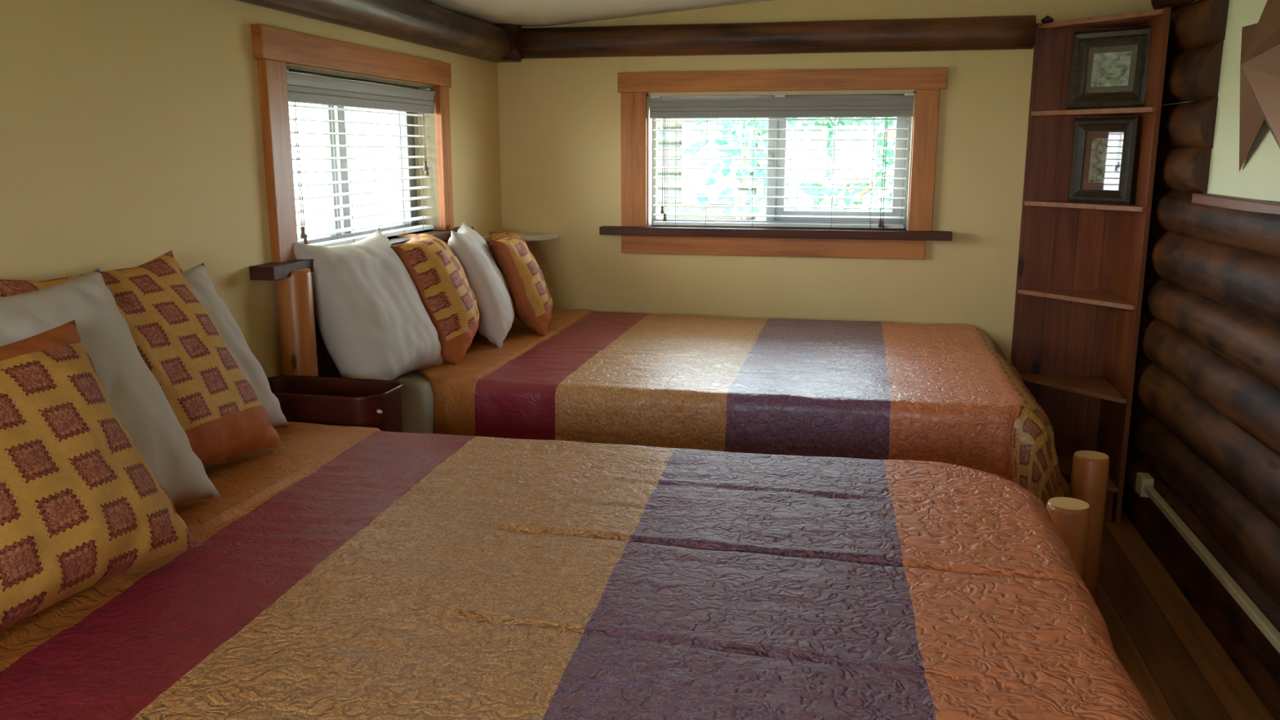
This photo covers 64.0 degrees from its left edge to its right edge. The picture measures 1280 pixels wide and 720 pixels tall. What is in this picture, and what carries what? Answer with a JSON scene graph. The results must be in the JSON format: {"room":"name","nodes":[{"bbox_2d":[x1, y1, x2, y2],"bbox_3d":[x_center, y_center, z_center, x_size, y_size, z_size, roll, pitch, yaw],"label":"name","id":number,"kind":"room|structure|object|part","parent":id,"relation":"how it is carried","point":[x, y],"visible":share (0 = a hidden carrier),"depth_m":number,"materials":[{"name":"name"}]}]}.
{"room":"bedroom","nodes":[
{"label":"bedroom","id":0,"kind":"room"},
{"bbox_2d":[0,0,502,377],"bbox_3d":[-1.319,-0.112,2.118,0.160,2.300,6.020,2,12,12],"label":"wall","id":1,"kind":"structure","parent":0,"point":[131,131],"depth_m":2.44,"materials":[{"name":"beige paint"}]},
{"bbox_2d":[248,24,473,280],"bbox_3d":[-0.968,-0.667,3.522,0.235,0.782,1.525,2,12,12],"label":"window","id":2,"kind":"structure","parent":1,"relation":"in","point":[273,47],"depth_m":3.41,"materials":[{"name":"orange wood"}]},
{"bbox_3d":[-1.036,-0.542,2.939,0.028,0.612,0.104,2,12,12],"label":"casing","id":3,"kind":"part","parent":2,"relation":"part of","materials":[{"name":"orange wood"}]},
{"bbox_3d":[-0.909,-1.005,3.448,0.032,0.090,1.350,2,12,12],"label":"head casing","id":4,"kind":"part","parent":2,"relation":"part of","materials":[{"name":"orange wood"}]},
{"bbox_3d":[-1.032,-0.686,3.550,0.045,0.548,1.120,2,12,12],"label":"frame","id":5,"kind":"part","parent":2,"relation":"part of","materials":[{"name":"white metal"}]},
{"bbox_2d":[286,66,435,246],"bbox_3d":[-0.951,-0.688,3.526,0.076,0.545,1.102,2,12,12],"label":"window blind","id":6,"kind":"object","parent":2,"relation":"attached to","point":[301,87],"visible":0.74,"depth_m":3.44,"materials":[{"name":"white plastic"}]},
{"bbox_3d":[-1.056,-0.560,3.086,0.056,0.472,0.002,2,12,12],"label":"ladder cord","id":7,"kind":"part","parent":6,"relation":"part of","materials":[{"name":"white fabric"}]},
{"bbox_3d":[-1.022,-0.594,3.059,0.003,0.395,0.007,-3,12,-14],"label":"pull cord","id":8,"kind":"part","parent":6,"relation":"part of","materials":[{"name":"white fabric"}]},
{"bbox_3d":[-1.020,-0.584,3.070,0.005,0.418,0.003,-7,14,-32],"label":"pull cord","id":9,"kind":"part","parent":6,"relation":"part of","materials":[{"name":"white fabric"}]},
{"bbox_3d":[-0.988,-0.625,3.402,0.056,0.472,0.002,2,12,12],"label":"ladder cord","id":10,"kind":"part","parent":6,"relation":"part of","materials":[{"name":"white fabric"}]},
{"bbox_3d":[-0.960,-0.428,3.581,0.050,0.014,1.078,2,12,12],"label":"rail","id":11,"kind":"part","parent":6,"relation":"part of","materials":[{"name":"white plastic"}]},
{"bbox_3d":[-0.906,-0.704,3.785,0.056,0.472,0.002,2,12,12],"label":"ladder cord","id":12,"kind":"part","parent":6,"relation":"part of","materials":[{"name":"white fabric"}]},
{"bbox_3d":[-0.871,-0.737,3.949,0.056,0.472,0.002,2,12,12],"label":"ladder cord","id":13,"kind":"part","parent":6,"relation":"part of","materials":[{"name":"white fabric"}]},
{"bbox_3d":[-0.830,-0.867,3.932,0.003,0.210,0.007,-3,12,-14],"label":"pull cord","id":14,"kind":"part","parent":6,"relation":"part of","materials":[{"name":"white fabric"}]},
{"bbox_3d":[-0.828,-0.859,3.942,0.005,0.230,0.003,-7,14,-32],"label":"pull cord","id":15,"kind":"part","parent":6,"relation":"part of","materials":[{"name":"white fabric"}]},
{"bbox_3d":[-0.968,-0.393,3.578,0.235,0.038,1.525,2,12,12],"label":"sill","id":16,"kind":"part","parent":2,"relation":"part of","materials":[{"name":"brown wood"}]},
{"bbox_3d":[-0.784,-0.781,4.104,0.028,0.612,0.088,2,12,12],"label":"casing","id":17,"kind":"part","parent":2,"relation":"part of","materials":[{"name":"orange wood"}]},
{"bbox_2d":[235,0,510,61],"bbox_3d":[-1.224,-0.858,1.876,0.158,0.158,5.570,2,12,12],"label":"log beam","id":18,"kind":"structure","parent":1,"relation":"attached to","point":[420,22],"depth_m":3.58,"materials":[{"name":"brown wood"}]},
{"bbox_2d":[493,24,521,62],"bbox_3d":[-0.618,-1.427,4.623,0.163,0.152,0.163,8,14,34],"label":"trim","id":19,"kind":"structure","parent":1,"relation":"attached to","point":[513,55],"depth_m":4.57,"materials":[{"name":"brown wood"}]},
{"bbox_2d":[422,0,773,26],"bbox_3d":[0.163,-1.136,1.640,4.350,0.475,7.200,2,12,12],"label":"ceiling","id":20,"kind":"structure","parent":0,"point":[523,13],"depth_m":4.23,"materials":[{"name":"paint"}]},
{"bbox_2d":[497,0,1154,360],"bbox_3d":[0.831,-0.697,4.592,3.000,2.450,0.160,2,12,12],"label":"wall","id":21,"kind":"structure","parent":0,"point":[560,118],"depth_m":4.55,"materials":[{"name":"beige paint"}]},
{"bbox_2d":[482,232,559,244],"bbox_3d":[-0.542,-0.522,4.690,0.285,0.099,0.285,2,12,12],"label":"corner shelf","id":22,"kind":"object","parent":21,"relation":"attached to","point":[527,237],"visible":0.44,"depth_m":4.68,"materials":[{"name":"beige wood"}]},
{"bbox_2d":[599,67,951,259],"bbox_3d":[0.595,-0.872,4.567,1.547,0.803,0.235,2,12,12],"label":"window","id":23,"kind":"structure","parent":21,"relation":"in","point":[637,231],"depth_m":4.53,"materials":[{"name":"orange wood"}]},
{"bbox_3d":[-0.027,-0.905,4.638,0.116,0.595,0.024,2,12,12],"label":"casing","id":24,"kind":"part","parent":23,"relation":"part of","materials":[{"name":"orange wood"}]},
{"bbox_3d":[0.595,-0.580,4.627,1.547,0.036,0.235,2,12,12],"label":"sill","id":25,"kind":"part","parent":23,"relation":"part of","materials":[{"name":"brown wood"}]},
{"bbox_2d":[649,93,913,230],"bbox_3d":[0.613,-0.880,4.551,1.150,0.580,0.076,2,12,12],"label":"window blind","id":26,"kind":"object","parent":23,"relation":"attached to","point":[890,106],"visible":1,"depth_m":4.52,"materials":[{"name":"white plastic"}]},
{"bbox_3d":[0.104,-0.904,4.625,0.007,0.418,0.003,-3,12,-14],"label":"pull cord","id":27,"kind":"part","parent":26,"relation":"part of","materials":[{"name":"white fabric"}]},
{"bbox_3d":[0.113,-0.887,4.627,0.003,0.452,0.005,-7,14,-32],"label":"pull cord","id":28,"kind":"part","parent":26,"relation":"part of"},
{"bbox_3d":[0.129,-0.869,4.667,0.002,0.502,0.056,2,12,12],"label":"ladder cord","id":29,"kind":"part","parent":26,"relation":"part of","materials":[{"name":"white fabric"}]},
{"bbox_3d":[0.168,-0.868,4.659,0.002,0.502,0.056,2,12,12],"label":"ladder cord","id":30,"kind":"part","parent":26,"relation":"part of","materials":[{"name":"white fabric"}]},
{"bbox_3d":[0.305,-0.862,4.631,0.002,0.502,0.056,2,12,12],"label":"ladder cord","id":31,"kind":"part","parent":26,"relation":"part of","materials":[{"name":"white fabric"}]},
{"bbox_3d":[0.510,-0.853,4.588,0.002,0.502,0.056,2,12,12],"label":"ladder cord","id":32,"kind":"part","parent":26,"relation":"part of","materials":[{"name":"white fabric"}]},
{"bbox_3d":[0.612,-0.610,4.616,1.120,0.014,0.050,2,12,12],"label":"rail","id":33,"kind":"part","parent":26,"relation":"part of","materials":[{"name":"white plastic"}]},
{"bbox_3d":[0.853,-0.839,4.517,0.002,0.502,0.056,2,12,12],"label":"ladder cord","id":34,"kind":"part","parent":26,"relation":"part of","materials":[{"name":"white fabric"}]},
{"bbox_3d":[1.019,-0.832,4.483,0.002,0.502,0.056,2,12,12],"label":"ladder cord","id":35,"kind":"part","parent":26,"relation":"part of","materials":[{"name":"white fabric"}]},
{"bbox_3d":[1.053,-0.840,4.434,0.007,0.465,0.003,-3,12,-14],"label":"pull cord","id":36,"kind":"part","parent":26,"relation":"part of","materials":[{"name":"white fabric"}]},
{"bbox_3d":[1.062,-0.835,4.433,0.003,0.475,0.005,-7,14,-32],"label":"pull cord","id":37,"kind":"part","parent":26,"relation":"part of","materials":[{"name":"white fabric"}]},
{"bbox_3d":[0.623,-0.893,4.625,1.149,0.578,0.045,2,12,12],"label":"frame","id":38,"kind":"part","parent":23,"relation":"part of","materials":[{"name":"grey plastic"}]},
{"bbox_3d":[0.595,-1.211,4.439,1.415,0.086,0.028,2,12,12],"label":"head casing","id":39,"kind":"part","parent":23,"relation":"part of","materials":[{"name":"orange wood"}]},
{"bbox_3d":[0.889,-0.883,4.576,0.573,0.522,0.028,2,12,12],"label":"sliding sash","id":40,"kind":"part","parent":23,"relation":"part of","materials":[{"name":"grey plastic"}]},
{"bbox_3d":[1.214,-0.852,4.381,0.098,0.595,0.024,2,12,12],"label":"casing","id":41,"kind":"part","parent":23,"relation":"part of","materials":[{"name":"orange wood"}]},
{"bbox_2d":[517,15,1035,58],"bbox_3d":[0.529,-1.391,4.427,2.218,0.133,0.134,2,12,12],"label":"log beam","id":42,"kind":"structure","parent":21,"relation":"attached to","point":[1005,32],"depth_m":4.36,"materials":[{"name":"brown wood"}]},
{"bbox_2d":[1096,510,1274,719],"bbox_3d":[0.177,1.127,2.050,3.300,0.100,6.100,2,12,12],"label":"floor","id":43,"kind":"structure","parent":0,"point":[1177,665],"depth_m":3.11,"materials":[{"name":"brown wood"}]},
{"bbox_2d":[266,375,402,432],"bbox_3d":[-0.872,0.477,2.902,0.413,0.830,0.208,2,12,12],"label":"nightstand","id":44,"kind":"object","parent":43,"relation":"on","point":[330,401],"visible":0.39,"depth_m":2.74,"materials":[{"name":"wood"}]},
{"bbox_2d":[275,240,1109,604],"bbox_3d":[0.315,0.155,3.731,2.402,1.128,1.974,2,12,12],"label":"bed","id":45,"kind":"object","parent":43,"relation":"on","point":[304,351],"visible":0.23,"depth_m":3.02,"materials":[{"name":"brown wood"}]},
{"bbox_3d":[-1.001,0.291,3.068,0.106,1.128,0.106,2,12,12],"label":"headboard post","id":46,"kind":"part","parent":45,"relation":"part of","materials":[{"name":"brown wood"}]},
{"bbox_3d":[-0.823,-0.084,3.927,0.022,0.618,1.768,2,12,12],"label":"headboard panel","id":47,"kind":"part","parent":45,"relation":"part of","materials":[{"name":"brown wood"}]},
{"bbox_3d":[0.262,0.097,3.902,1.970,0.270,1.470,2,12,12],"label":"mattress","id":48,"kind":"part","parent":45,"relation":"part of","materials":[{"name":"beige fabric"}]},
{"bbox_2d":[416,309,1065,507],"bbox_3d":[0.397,0.162,3.897,2.125,0.443,1.625,2,12,12],"label":"quilt","id":49,"kind":"object","parent":45,"relation":"on","point":[948,393],"visible":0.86,"depth_m":3.27,"materials":[{"name":"multicoloured fabric"}]},
{"bbox_2d":[293,227,443,380],"bbox_3d":[-0.850,-0.157,3.279,0.311,0.491,0.563,2,12,12],"label":"pillow","id":50,"kind":"object","parent":49,"relation":"on","point":[373,321],"visible":0.91,"depth_m":3.11,"materials":[{"name":"fabric"}]},
{"bbox_2d":[390,233,479,364],"bbox_3d":[-0.744,-0.227,3.683,0.325,0.430,0.482,-2,12,-11],"label":"pillow sham","id":51,"kind":"object","parent":49,"relation":"on","point":[445,291],"visible":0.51,"depth_m":3.50,"materials":[{"name":"yellow fabric"}]},
{"bbox_3d":[-0.781,-0.221,3.677,0.249,0.420,0.477,-2,12,-10],"label":"panel","id":52,"kind":"part","parent":51,"relation":"part of","materials":[{"name":"white fabric"}]},
{"bbox_2d":[447,222,515,348],"bbox_3d":[-0.614,-0.301,3.991,0.244,0.450,0.488,-1,12,-5],"label":"pillow","id":53,"kind":"object","parent":49,"relation":"on","point":[495,304],"visible":0.74,"depth_m":3.81,"materials":[{"name":"fabric"}]},
{"bbox_2d":[488,231,552,337],"bbox_3d":[-0.489,-0.318,4.216,0.254,0.394,0.458,-2,12,-9],"label":"pillow sham","id":54,"kind":"object","parent":49,"relation":"on","point":[532,301],"visible":0.87,"depth_m":4.04,"materials":[{"name":"orange fabric"}]},
{"bbox_3d":[1.440,0.359,3.749,0.080,0.080,1.383,2,12,8],"label":"footboard rail","id":55,"kind":"part","parent":45,"relation":"part of","materials":[{"name":"brown wood"}]},
{"bbox_3d":[1.339,0.566,3.093,0.106,0.580,0.106,2,12,12],"label":"footboard post","id":56,"kind":"part","parent":45,"relation":"part of","materials":[{"name":"brown wood"}]},
{"bbox_2d":[1046,497,1090,582],"bbox_3d":[-0.157,0.715,1.941,2.231,0.751,1.821,2,12,12],"label":"bed","id":57,"kind":"object","parent":43,"relation":"on","point":[1070,517],"visible":0.1,"depth_m":2.47,"materials":[{"name":"brown wood"}]},
{"bbox_2d":[0,421,1155,719],"bbox_3d":[-0.145,0.605,1.832,1.935,0.542,1.564,2,12,12],"label":"quilt","id":58,"kind":"object","parent":57,"relation":"on","point":[338,572],"visible":0.97,"depth_m":1.62,"materials":[{"name":"multicoloured fabric"}]},
{"bbox_2d":[0,319,203,631],"bbox_3d":[-0.974,0.197,1.478,0.275,0.402,0.704,4,12,17],"label":"pillow sham","id":59,"kind":"object","parent":58,"relation":"on","point":[81,506],"visible":1,"depth_m":1.56,"materials":[{"name":"yellow fabric"}]},
{"bbox_3d":[-0.990,0.196,1.482,0.239,0.402,0.702,3,12,16],"label":"panel","id":60,"kind":"part","parent":59,"relation":"part of","materials":[{"name":"orange fabric"}]},
{"bbox_2d":[0,267,220,505],"bbox_3d":[-1.044,0.102,1.787,0.285,0.464,0.597,3,12,16],"label":"pillow","id":61,"kind":"object","parent":58,"relation":"on","point":[135,397],"visible":0.41,"depth_m":1.90,"materials":[{"name":"fabric"}]},
{"bbox_2d":[0,250,285,466],"bbox_3d":[-1.042,0.027,2.159,0.302,0.460,0.551,3,12,16],"label":"pillow sham","id":62,"kind":"object","parent":58,"relation":"on","point":[221,415],"visible":0.49,"depth_m":2.19,"materials":[{"name":"yellow fabric"}]},
{"bbox_2d":[182,262,289,428],"bbox_3d":[-1.066,0.017,2.316,0.264,0.417,0.586,3,12,16],"label":"pillow","id":63,"kind":"object","parent":58,"relation":"on","point":[197,277],"visible":0.12,"depth_m":2.46,"materials":[{"name":"fabric"}]},
{"bbox_2d":[1010,6,1171,524],"bbox_3d":[1.771,-0.375,4.143,0.397,2.000,0.437,2,12,12],"label":"bookcase","id":64,"kind":"object","parent":43,"relation":"on","point":[1081,268],"visible":0.75,"depth_m":4.28,"materials":[{"name":"brown wood"}]},
{"bbox_3d":[1.653,-1.381,4.155,0.048,0.034,0.032,2,12,12],"label":"knob","id":65,"kind":"part","parent":64,"relation":"part of","materials":[{"name":"black metal"}]},
{"bbox_3d":[1.814,-0.402,4.346,0.397,1.972,0.019,2,12,12],"label":"panel","id":66,"kind":"part","parent":64,"relation":"part of","materials":[{"name":"brown wood"}]},
{"bbox_2d":[1067,116,1140,204],"bbox_3d":[1.841,-0.794,4.075,0.035,0.335,0.270,-8,14,-33],"label":"picture frame","id":67,"kind":"object","parent":64,"relation":"on","point":[1104,149],"visible":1,"depth_m":4.07,"materials":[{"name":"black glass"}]},
{"bbox_2d":[1088,137,1118,183],"bbox_3d":[1.844,-0.794,4.078,0.004,0.175,0.110,-8,14,-33],"label":"photograph","id":68,"kind":"object","parent":67,"relation":"attached to","point":[1103,153],"depth_m":4.08},
{"bbox_2d":[1065,26,1151,110],"bbox_3d":[1.845,-1.140,4.014,0.047,0.305,0.320,-11,16,-43],"label":"picture frame","id":69,"kind":"object","parent":64,"relation":"on","point":[1108,68],"visible":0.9,"depth_m":4.01,"materials":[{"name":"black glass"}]},
{"bbox_2d":[1090,51,1132,87],"bbox_3d":[1.848,-1.140,4.016,0.009,0.129,0.144,-11,16,-43],"label":"photograph","id":70,"kind":"object","parent":69,"relation":"attached to","point":[1108,68],"depth_m":4.01},
{"bbox_3d":[1.954,-0.351,4.098,0.019,1.972,0.417,2,12,12],"label":"panel","id":71,"kind":"part","parent":64,"relation":"part of","materials":[{"name":"brown wood"}]},
{"bbox_2d":[1121,0,1279,719],"bbox_3d":[1.564,-0.049,1.562,0.247,2.400,5.803,2,12,12],"label":"wall","id":72,"kind":"structure","parent":0,"point":[1205,421],"depth_m":3.27,"materials":[{"name":"wood"}]},
{"bbox_2d":[1135,472,1279,653],"bbox_3d":[1.421,0.893,1.705,0.042,0.073,4.445,2,12,12],"label":"cable raceway","id":73,"kind":"object","parent":72,"relation":"attached to","point":[1144,482],"visible":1,"depth_m":3.06,"materials":[{"name":"beige plastic"}]},
{"bbox_3d":[1.597,-0.684,1.425,0.180,1.100,5.800,2,12,12],"label":"wall panel","id":74,"kind":"part","parent":72,"relation":"part of","materials":[{"name":"paint"}]},
{"bbox_2d":[1191,193,1279,214],"bbox_3d":[1.409,-0.066,1.122,0.083,0.034,4.900,2,12,12],"label":"trim","id":75,"kind":"structure","parent":72,"relation":"attached to","point":[1206,199],"depth_m":3.08,"materials":[{"name":"brown wood"}]},
{"bbox_2d":[1239,0,1279,171],"bbox_3d":[1.752,-0.863,2.872,0.113,0.718,0.743,2,12,12],"label":"star","id":76,"kind":"object","parent":72,"relation":"attached to","point":[1260,63],"visible":1,"depth_m":2.84,"materials":[{"name":"brown wood"}]},
{"label":"outside","id":77,"kind":"structure","parent":0,"visible":0},
{"bbox_2d":[294,188,892,239],"bbox_3d":[0.895,-0.382,12.384,80.000,0.200,75.000,2,12,12],"label":"ground","id":78,"kind":"structure","parent":77,"point":[322,202],"depth_m":37.43,"materials":[{"name":"white"}]},
{"bbox_2d":[657,117,768,219],"bbox_3d":[-0.109,-3.135,14.733,4.500,4.252,6.200,0,12,2],"label":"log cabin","id":79,"kind":"object","parent":78,"relation":"on","point":[671,124],"visible":0.05,"depth_m":12.89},
{"bbox_3d":[0.850,-2.465,12.833,0.510,0.860,0.015,0,12,2],"label":"pane","id":80,"kind":"part","parent":79,"relation":"part of","materials":[{"name":"clear glass"}]},
{"bbox_2d":[657,117,856,220],"bbox_3d":[0.897,-1.103,7.836,1.561,3.041,1.694,2,12,12],"label":"leafy tree","id":81,"kind":"object","parent":78,"relation":"on","point":[730,134],"visible":0.27,"depth_m":7.73,"materials":[{"name":"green plant"}]},
{"bbox_2d":[686,116,896,220],"bbox_3d":[1.882,-1.719,9.414,3.059,3.623,3.592,-3,12,-14],"label":"leafy tree","id":82,"kind":"object","parent":78,"relation":"on","point":[846,123],"visible":0.16,"depth_m":9.27,"materials":[{"name":"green plant"}]},
{"bbox_2d":[813,116,895,211],"bbox_3d":[5.298,-3.265,15.031,5.045,4.391,3.564,-4,12,-18],"label":"leafy tree","id":83,"kind":"object","parent":78,"relation":"on","point":[839,124],"visible":0.02,"depth_m":15.48,"materials":[{"name":"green plant"}]}
]}

